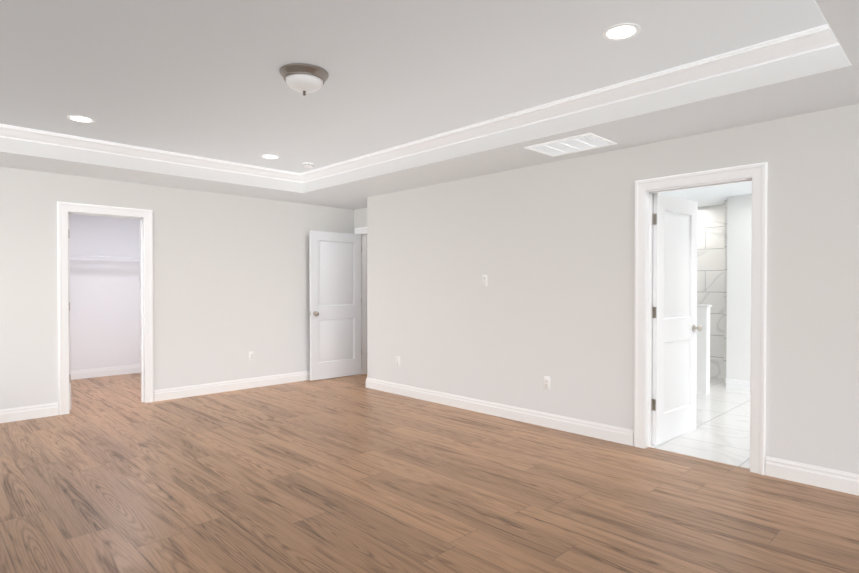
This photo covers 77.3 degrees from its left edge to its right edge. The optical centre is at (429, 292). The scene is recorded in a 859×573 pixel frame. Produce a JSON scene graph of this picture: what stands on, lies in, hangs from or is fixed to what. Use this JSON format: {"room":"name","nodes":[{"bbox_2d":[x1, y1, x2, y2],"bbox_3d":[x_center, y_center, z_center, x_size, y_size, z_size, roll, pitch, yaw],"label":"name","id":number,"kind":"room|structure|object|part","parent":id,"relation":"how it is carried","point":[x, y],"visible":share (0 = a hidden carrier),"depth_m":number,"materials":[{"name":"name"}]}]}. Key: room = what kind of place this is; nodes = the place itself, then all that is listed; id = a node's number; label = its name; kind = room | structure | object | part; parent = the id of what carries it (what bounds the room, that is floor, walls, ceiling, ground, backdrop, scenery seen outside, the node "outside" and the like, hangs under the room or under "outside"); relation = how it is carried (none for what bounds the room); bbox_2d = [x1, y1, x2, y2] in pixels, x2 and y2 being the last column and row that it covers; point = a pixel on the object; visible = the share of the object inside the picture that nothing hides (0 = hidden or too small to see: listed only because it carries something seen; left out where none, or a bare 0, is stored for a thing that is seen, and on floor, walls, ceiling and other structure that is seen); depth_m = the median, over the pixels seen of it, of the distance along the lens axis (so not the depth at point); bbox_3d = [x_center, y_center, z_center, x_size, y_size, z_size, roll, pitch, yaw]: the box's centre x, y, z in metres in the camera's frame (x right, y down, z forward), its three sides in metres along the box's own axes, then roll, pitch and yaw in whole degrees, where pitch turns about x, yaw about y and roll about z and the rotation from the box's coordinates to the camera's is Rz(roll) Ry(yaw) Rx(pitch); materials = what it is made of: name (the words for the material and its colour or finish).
{"room":"empty bedroom","nodes":[
{"label":"empty bedroom","id":0,"kind":"room"},
{"bbox_2d":[70,214,140,369],"bbox_3d":[-4.793,-0.006,7.744,2.940,2.440,0.120,-1,1,-44],"label":"wall","id":1,"kind":"structure","parent":0,"point":[105,311],"depth_m":7.74,"materials":[{"name":"white paint"}]},
{"bbox_2d":[70,255,139,279],"bbox_3d":[-4.919,-0.339,7.314,1.909,0.336,0.316,-1,1,-44],"label":"shelf","id":2,"kind":"object","parent":1,"relation":"attached to","point":[102,257],"visible":0.56,"depth_m":7.51,"materials":[{"name":"white wood"}]},
{"bbox_2d":[71,364,140,379],"bbox_3d":[-4.745,1.150,7.709,2.700,0.128,0.017,-1,1,-44],"label":"baseboard","id":3,"kind":"structure","parent":1,"relation":"attached to","point":[127,369],"depth_m":7.76,"materials":[{"name":"white wood"}]},
{"bbox_2d":[0,167,353,409],"bbox_3d":[-3.045,0.012,6.209,5.490,2.440,0.120,-1,1,-44],"label":"wall","id":4,"kind":"structure","parent":0,"point":[231,284],"depth_m":6.32,"materials":[{"name":"paint"}]},
{"bbox_2d":[0,402,58,422],"bbox_3d":[-4.302,1.184,4.895,1.534,0.128,0.017,-1,1,-44],"label":"baseboard","id":5,"kind":"structure","parent":4,"relation":"attached to","point":[51,409],"depth_m":5.26,"materials":[{"name":"white wood"}]},
{"bbox_2d":[68,214,70,409],"bbox_3d":[-4.018,0.201,5.800,0.751,2.049,0.181,1,1,39],"label":"closet door","id":6,"kind":"structure","parent":4,"relation":"in","point":[69,309],"depth_m":5.60,"materials":[{"name":"white wood"}]},
{"bbox_2d":[57,201,153,414],"bbox_3d":[-3.480,0.159,5.784,0.894,2.157,0.164,-1,1,-44],"label":"trim","id":7,"kind":"structure","parent":4,"relation":"attached to","point":[65,209],"depth_m":5.75,"materials":[{"name":"white wood"}]},
{"bbox_2d":[154,370,309,401],"bbox_3d":[-2.115,1.158,7.036,2.784,0.128,0.017,-1,1,-44],"label":"baseboard","id":8,"kind":"structure","parent":4,"relation":"attached to","point":[224,386],"depth_m":6.65,"materials":[{"name":"white wood"}]},
{"bbox_2d":[249,351,253,360],"bbox_3d":[-2.281,0.814,6.876,0.070,0.115,0.009,-1,1,-44],"label":"electrical outlet","id":9,"kind":"object","parent":4,"relation":"attached to","point":[251,355],"visible":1,"depth_m":6.87,"materials":[{"name":"white plastic"}]},
{"bbox_2d":[354,208,366,233],"bbox_3d":[-0.728,-0.005,7.681,0.120,2.440,1.020,-1,1,-44],"label":"wall","id":10,"kind":"structure","parent":0,"point":[360,218],"depth_m":7.87,"materials":[{"name":"paint"}]},
{"bbox_2d":[309,230,361,380],"bbox_3d":[-1.304,0.179,7.625,0.881,2.049,0.181,-1,1,-42],"label":"entry door","id":11,"kind":"structure","parent":10,"relation":"in","point":[335,299],"depth_m":7.58,"materials":[{"name":"white wood"}]},
{"bbox_2d":[355,227,366,374],"bbox_3d":[-0.693,0.137,7.647,0.164,2.157,1.024,-1,1,-44],"label":"trim","id":12,"kind":"structure","parent":10,"relation":"attached to","point":[362,231],"depth_m":7.95,"materials":[{"name":"white wood"}]},
{"bbox_2d":[0,0,858,209],"bbox_3d":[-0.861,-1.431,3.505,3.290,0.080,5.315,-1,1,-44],"label":"ceiling","id":13,"kind":"structure","parent":0,"point":[202,78],"depth_m":3.21,"materials":[{"name":"paint"}]},
{"bbox_2d":[67,115,94,122],"bbox_3d":[-2.813,-1.398,4.334,0.192,0.006,0.192,-1,1,-44],"label":"recessed light","id":14,"kind":"object","parent":13,"relation":"in","point":[81,119],"visible":0.94,"depth_m":4.33,"materials":[{"name":"white plastic"}]},
{"bbox_2d":[0,123,299,191],"bbox_3d":[-2.696,-1.305,5.367,3.090,0.216,0.086,-1,1,-44],"label":"crown molding","id":15,"kind":"structure","parent":13,"relation":"attached to","point":[13,139],"depth_m":5.24,"materials":[{"name":"white wood"}]},
{"bbox_2d":[261,154,279,158],"bbox_3d":[-1.661,-1.413,5.602,0.192,0.006,0.192,-1,1,-44],"label":"recessed light","id":16,"kind":"object","parent":13,"relation":"in","point":[267,156],"visible":1,"depth_m":5.58,"materials":[{"name":"white plastic"}]},
{"bbox_2d":[280,63,328,95],"bbox_3d":[-0.793,-1.317,3.401,0.302,0.145,0.302,-1,1,-44],"label":"flush-mount dome light","id":17,"kind":"object","parent":13,"relation":"attached to","point":[304,79],"visible":1,"depth_m":3.32,"materials":[{"name":"white glass"}]},
{"bbox_2d":[302,162,313,167],"bbox_3d":[-1.339,-1.399,5.931,0.132,0.041,0.132,-1,1,-44],"label":"smoke detector","id":18,"kind":"object","parent":13,"relation":"attached to","point":[307,165],"visible":1,"depth_m":5.89,"materials":[{"name":"white plastic"}]},
{"bbox_2d":[524,133,616,156],"bbox_3d":[1.133,-1.181,4.331,0.430,0.012,0.590,-1,1,-44],"label":"ceiling vent","id":19,"kind":"object","parent":13,"relation":"in","point":[577,143],"visible":1,"depth_m":4.30,"materials":[{"name":"white metal"}]},
{"bbox_2d":[298,33,851,192],"bbox_3d":[0.283,-1.296,4.627,0.086,0.216,5.312,-1,1,-44],"label":"crown molding","id":20,"kind":"structure","parent":13,"relation":"attached to","point":[785,58],"depth_m":3.71,"materials":[{"name":"white wood"}]},
{"bbox_2d":[602,23,640,40],"bbox_3d":[1.019,-1.380,2.851,0.192,0.006,0.192,-1,1,-44],"label":"recessed light","id":21,"kind":"object","parent":13,"relation":"in","point":[625,31],"visible":1,"depth_m":2.85,"materials":[{"name":"white plastic"}]},
{"bbox_2d":[796,0,850,67],"bbox_3d":[0.961,-1.260,1.634,3.090,0.216,0.086,-1,1,-44],"label":"crown molding","id":22,"kind":"structure","parent":13,"relation":"attached to","point":[812,51],"depth_m":2.82,"materials":[{"name":"white wood"}]},
{"bbox_2d":[0,373,858,572],"bbox_3d":[-0.942,1.275,5.135,6.970,0.060,9.520,-1,1,-44],"label":"floor","id":23,"kind":"structure","parent":0,"point":[343,474],"depth_m":3.33,"materials":[{"name":"brown wood"}]},
{"bbox_2d":[367,104,858,473],"bbox_3d":[1.318,0.029,4.821,0.120,2.440,5.930,-1,1,-44],"label":"wall","id":24,"kind":"structure","parent":0,"point":[547,249],"depth_m":4.66,"materials":[{"name":"paint"}]},
{"bbox_2d":[396,356,399,365],"bbox_3d":[-0.383,0.829,6.475,0.009,0.115,0.070,-1,1,-44],"label":"electrical outlet","id":25,"kind":"object","parent":24,"relation":"attached to","point":[397,360],"visible":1,"depth_m":6.47,"materials":[{"name":"white plastic"}]},
{"bbox_2d":[482,275,486,285],"bbox_3d":[0.561,-0.119,5.498,0.011,0.115,0.070,-1,1,-44],"label":"light switch","id":26,"kind":"object","parent":24,"relation":"attached to","point":[484,280],"visible":1,"depth_m":5.49,"materials":[{"name":"white plastic"}]},
{"bbox_2d":[366,378,633,445],"bbox_3d":[0.423,1.175,5.650,0.017,0.128,3.547,-1,1,-44],"label":"baseboard","id":27,"kind":"structure","parent":24,"relation":"attached to","point":[577,426],"depth_m":5.23,"materials":[{"name":"white wood"}]},
{"bbox_2d":[544,376,549,388],"bbox_3d":[1.087,0.837,4.974,0.009,0.115,0.070,-1,1,-44],"label":"electrical outlet","id":28,"kind":"object","parent":24,"relation":"attached to","point":[546,382],"visible":1,"depth_m":4.97,"materials":[{"name":"white plastic"}]},
{"bbox_2d":[651,193,702,444],"bbox_3d":[2.102,0.215,4.601,0.791,2.049,0.181,-1,1,-40],"label":"bathroom door","id":29,"kind":"structure","parent":24,"relation":"in","point":[675,326],"depth_m":4.57,"materials":[{"name":"white wood"}]},
{"bbox_2d":[633,162,767,474],"bbox_3d":[2.043,0.179,4.082,0.164,2.157,0.933,-1,1,-44],"label":"trim","id":30,"kind":"structure","parent":24,"relation":"attached to","point":[755,174],"depth_m":4.01,"materials":[{"name":"white wood"}]},
{"bbox_2d":[765,456,858,495],"bbox_3d":[2.781,1.204,3.242,0.017,0.128,1.309,-1,1,-44],"label":"baseboard","id":31,"kind":"structure","parent":24,"relation":"attached to","point":[835,480],"depth_m":3.51,"materials":[{"name":"white wood"}]},
{"bbox_2d":[650,378,749,468],"bbox_3d":[2.785,1.261,6.188,4.010,0.063,5.810,-1,1,-44],"label":"floor","id":32,"kind":"structure","parent":0,"point":[720,433],"depth_m":4.81,"materials":[{"name":"white tile"}]},
{"bbox_2d":[697,305,711,393],"bbox_3d":[2.926,0.686,6.960,0.150,1.075,1.315,-1,1,-44],"label":"wall","id":33,"kind":"structure","parent":32,"relation":"on","point":[703,355],"depth_m":6.50,"materials":[{"name":"white paint"}]},
{"bbox_3d":[2.926,0.161,6.953,0.150,0.025,1.315,-1,1,-44],"label":"knee wall partition cap","id":34,"kind":"part","parent":33,"relation":"part of","materials":[{"name":"white paint"}]},
{"bbox_2d":[726,194,751,380],"bbox_3d":[4.935,0.013,6.172,0.700,2.440,2.560,-1,1,-44],"label":"wall","id":35,"kind":"structure","parent":0,"point":[739,235],"depth_m":6.74,"materials":[{"name":"white paint"}]},
{"bbox_2d":[726,378,749,390],"bbox_3d":[4.679,1.171,5.936,0.017,0.128,2.560,-1,1,-44],"label":"baseboard","id":36,"kind":"structure","parent":35,"relation":"attached to","point":[736,384],"depth_m":6.75,"materials":[{"name":"white wood"}]},
{"bbox_3d":[3.395,0.019,5.601,3.940,2.440,4.140,-1,1,-44],"label":"wall","id":37,"kind":"structure","parent":0,"visible":0},
{"bbox_2d":[697,201,726,382],"bbox_3d":[3.696,-0.005,7.688,0.350,2.440,1.340,-1,1,-44],"label":"shower wall tile","id":38,"kind":"structure","parent":37,"relation":"attached to","point":[712,258],"depth_m":7.57,"materials":[{"name":"tile"}]}
]}

